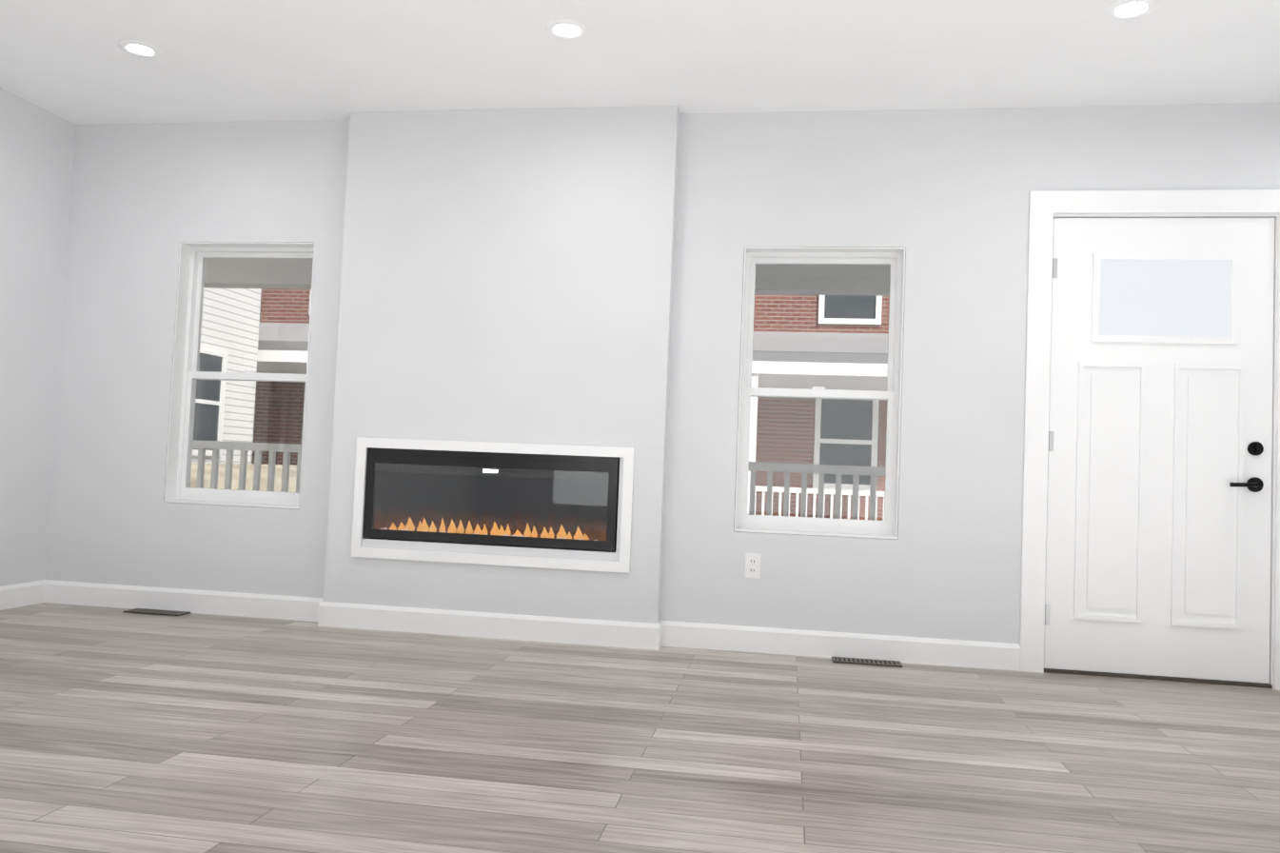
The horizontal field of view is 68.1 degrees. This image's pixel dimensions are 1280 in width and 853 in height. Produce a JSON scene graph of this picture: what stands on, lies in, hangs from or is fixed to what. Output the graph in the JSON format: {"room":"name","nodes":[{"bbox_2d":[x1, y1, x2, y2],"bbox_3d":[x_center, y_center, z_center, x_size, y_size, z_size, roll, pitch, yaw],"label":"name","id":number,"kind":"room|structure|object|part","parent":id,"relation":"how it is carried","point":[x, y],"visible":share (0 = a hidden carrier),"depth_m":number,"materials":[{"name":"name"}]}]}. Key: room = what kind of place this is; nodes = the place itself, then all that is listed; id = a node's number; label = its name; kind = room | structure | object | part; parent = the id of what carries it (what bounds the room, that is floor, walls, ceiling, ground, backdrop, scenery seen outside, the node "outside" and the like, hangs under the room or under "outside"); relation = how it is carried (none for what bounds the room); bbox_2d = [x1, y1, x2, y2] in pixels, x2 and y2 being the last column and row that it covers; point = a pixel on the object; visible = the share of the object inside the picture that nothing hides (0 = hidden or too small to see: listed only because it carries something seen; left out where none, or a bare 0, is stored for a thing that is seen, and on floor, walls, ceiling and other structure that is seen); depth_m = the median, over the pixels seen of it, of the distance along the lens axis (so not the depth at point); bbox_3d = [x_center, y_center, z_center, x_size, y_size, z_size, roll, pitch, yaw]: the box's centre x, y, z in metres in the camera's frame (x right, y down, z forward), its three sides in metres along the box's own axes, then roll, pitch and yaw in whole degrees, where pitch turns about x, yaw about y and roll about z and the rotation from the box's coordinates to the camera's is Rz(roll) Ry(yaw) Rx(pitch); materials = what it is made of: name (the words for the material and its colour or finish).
{"room":"living room","nodes":[
{"label":"living room","id":0,"kind":"room"},
{"bbox_2d":[0,87,76,586],"bbox_3d":[-3.739,-0.537,1.365,0.200,2.536,7.822,2,-3,9],"label":"wall","id":1,"kind":"structure","parent":0,"point":[36,152],"depth_m":4.81,"materials":[{"name":"paint"}]},
{"bbox_2d":[0,580,41,610],"bbox_3d":[-3.680,0.676,1.310,0.014,0.115,7.392,2,-3,9],"label":"baseboard","id":2,"kind":"structure","parent":1,"relation":"attached to","point":[17,595],"depth_m":4.79,"materials":[{"name":"white wood"}]},
{"bbox_2d":[323,105,680,623],"bbox_3d":[-0.676,-0.269,4.582,1.640,2.536,0.102,2,-3,9],"label":"wall","id":3,"kind":"structure","parent":0,"point":[507,275],"depth_m":4.54,"materials":[{"name":"paint"}]},
{"bbox_2d":[312,597,666,649],"bbox_3d":[-0.734,0.936,4.472,1.668,0.115,0.014,2,-3,9],"label":"baseboard","id":4,"kind":"structure","parent":3,"relation":"attached to","point":[456,622],"depth_m":4.46,"materials":[{"name":"white wood"}]},
{"bbox_2d":[351,436,634,572],"bbox_3d":[-0.704,0.366,4.544,1.366,0.578,0.114,2,-3,9],"label":"fireplace","id":5,"kind":"object","parent":3,"relation":"in","point":[563,496],"visible":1,"depth_m":4.54,"materials":[{"name":"black glass"}]},
{"bbox_3d":[-0.722,0.334,4.506,1.180,0.386,0.002,2,-3,9],"label":"glass","id":6,"kind":"part","parent":5,"relation":"part of","materials":[{"name":"black glass"}]},
{"bbox_2d":[0,602,1279,852],"bbox_3d":[-0.009,0.916,0.709,7.866,0.120,7.822,2,-3,9],"label":"floor","id":7,"kind":"structure","parent":0,"point":[124,732],"depth_m":2.78,"materials":[{"name":"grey wood"}]},
{"bbox_2d":[123,608,190,615],"bbox_3d":[-2.433,0.934,4.777,0.300,0.006,0.100,2,-3,9],"label":"floor vent","id":8,"kind":"object","parent":7,"relation":"in","point":[157,611],"visible":1,"depth_m":4.76,"materials":[{"name":"grey metal"}]},
{"bbox_2d":[831,656,902,667],"bbox_3d":[1.012,1.050,4.233,0.300,0.006,0.100,2,-3,9],"label":"floor vent","id":9,"kind":"object","parent":7,"relation":"in","point":[866,661],"visible":1,"depth_m":4.22,"materials":[{"name":"grey"}]},
{"bbox_2d":[0,0,1279,124],"bbox_3d":[0.099,-1.735,0.827,7.866,0.120,7.822,2,-3,9],"label":"ceiling","id":10,"kind":"structure","parent":0,"point":[72,61],"depth_m":3.94,"materials":[{"name":"paint"}]},
{"bbox_2d":[118,39,162,58],"bbox_3d":[-2.145,-1.618,4.069,0.172,0.008,0.172,2,-3,9],"label":"recessed light","id":11,"kind":"object","parent":10,"relation":"in","point":[137,48],"visible":1,"depth_m":4.06,"materials":[{"name":"white plastic"}]},
{"bbox_2d":[545,19,589,39],"bbox_3d":[-0.287,-1.557,3.725,0.172,0.008,0.172,2,-3,9],"label":"recessed light","id":12,"kind":"object","parent":10,"relation":"in","point":[567,29],"visible":1,"depth_m":3.71,"materials":[{"name":"white plastic"}]},
{"bbox_2d":[1104,0,1159,19],"bbox_3d":[1.754,-1.489,3.382,0.172,0.008,0.172,2,-3,9],"label":"recessed light","id":13,"kind":"object","parent":10,"relation":"in","point":[1123,9],"visible":1,"depth_m":3.38,"materials":[{"name":"white plastic"}]},
{"bbox_2d":[44,102,1279,644],"bbox_3d":[0.633,-0.218,4.529,7.466,2.536,0.200,2,-3,9],"label":"wall","id":14,"kind":"structure","parent":0,"point":[941,196],"depth_m":4.46,"materials":[{"name":"paint"}]},
{"bbox_2d":[38,579,315,621],"bbox_3d":[-2.311,0.887,4.810,1.581,0.115,0.042,2,-3,9],"label":"baseboard","id":15,"kind":"structure","parent":14,"relation":"attached to","point":[201,601],"depth_m":4.82,"materials":[{"name":"white wood"}]},
{"bbox_2d":[164,241,315,509],"bbox_3d":[-2.037,-0.268,4.947,0.750,1.351,0.197,2,-3,9],"label":"window","id":16,"kind":"structure","parent":14,"relation":"in","point":[187,374],"depth_m":4.96,"materials":[{"name":"white plastic"}]},
{"bbox_2d":[745,552,760,578],"bbox_3d":[0.523,0.646,4.395,0.070,0.114,0.009,2,-3,9],"label":"electrical outlet","id":17,"kind":"object","parent":14,"relation":"attached to","point":[752,564],"visible":1,"depth_m":4.39,"materials":[{"name":"white plastic"}]},
{"bbox_2d":[734,246,905,539],"bbox_3d":[0.847,-0.163,4.492,0.738,1.340,0.197,2,-3,9],"label":"window","id":18,"kind":"structure","parent":14,"relation":"in","point":[894,258],"depth_m":4.48,"materials":[{"name":"white plastic"}]},
{"bbox_2d":[662,620,1020,670],"bbox_3d":[0.883,0.994,4.305,1.608,0.115,0.042,2,-3,9],"label":"baseboard","id":19,"kind":"structure","parent":14,"relation":"attached to","point":[988,655],"depth_m":4.31,"materials":[{"name":"white wood"}]},
{"bbox_2d":[1019,189,1279,689],"bbox_3d":[2.293,0.033,4.246,1.132,2.145,0.216,2,-3,9],"label":"door frame","id":20,"kind":"structure","parent":14,"relation":"attached to","point":[1045,206],"depth_m":4.20,"materials":[{"name":"white wood"}]},
{"bbox_2d":[1043,668,1272,688],"bbox_3d":[2.245,1.095,4.167,0.920,0.013,0.124,2,-3,9],"label":"door sill","id":21,"kind":"structure","parent":14,"relation":"attached to","point":[1161,678],"depth_m":4.11,"materials":[{"name":"brown metal"}]},
{"bbox_2d":[1043,217,1274,683],"bbox_3d":[2.274,0.077,4.162,0.924,2.014,0.099,2,-3,9],"label":"door","id":22,"kind":"structure","parent":14,"relation":"in","point":[1158,508],"depth_m":4.16,"materials":[{"name":"white wood"}]},
{"bbox_3d":[1.833,0.061,4.234,0.030,1.640,0.012,2,-3,9],"label":"door hinges","id":23,"kind":"part","parent":22,"relation":"part of","materials":[{"name":"silver metal"}]},
{"bbox_3d":[2.615,0.172,4.082,0.147,0.218,0.054,2,-3,9],"label":"handle","id":24,"kind":"part","parent":22,"relation":"part of","materials":[{"name":"black metal"}]},
{"label":"outside","id":25,"kind":"structure","parent":0,"visible":0},
{"bbox_3d":[-6.787,1.854,11.336,100.000,0.200,100.000,2,-3,9],"label":"ground","id":26,"kind":"structure","parent":25,"visible":0},
{"bbox_2d":[191,287,261,464],"bbox_3d":[-11.214,-2.513,6.169,8.980,7.700,20.000,2,-3,9],"label":"house siding","id":27,"kind":"object","parent":26,"relation":"on","point":[232,358],"depth_m":14.65,"materials":[{"name":"white"}]},
{"bbox_2d":[190,462,296,492],"bbox_3d":[-6.051,0.829,5.193,1.699,1.360,20.000,2,-3,9],"label":"grass bank","id":28,"kind":"object","parent":26,"relation":"on","point":[235,482],"depth_m":12.05,"materials":[{"name":"beige plant"}]},
{"bbox_2d":[251,292,261,463],"bbox_3d":[-15.347,-3.522,23.334,13.800,10.900,10.300,2,-3,9],"label":"house","id":29,"kind":"structure","parent":26,"relation":"on","point":[255,389],"depth_m":22.25,"materials":[{"name":"white"}]},
{"bbox_2d":[192,257,890,520],"bbox_3d":[0.555,0.054,5.809,10.900,3.500,2.326,2,-3,9],"label":"porch","id":30,"kind":"object","parent":26,"relation":"on","point":[826,271],"depth_m":6.49,"materials":[{"name":"white wood"}]},
{"bbox_2d":[252,288,889,520],"bbox_3d":[-0.511,-3.317,21.107,13.800,11.500,12.100,2,-3,9],"label":"brick house","id":31,"kind":"structure","parent":26,"relation":"on","point":[790,373],"depth_m":16.90,"materials":[{"name":"red brick"}]}
]}

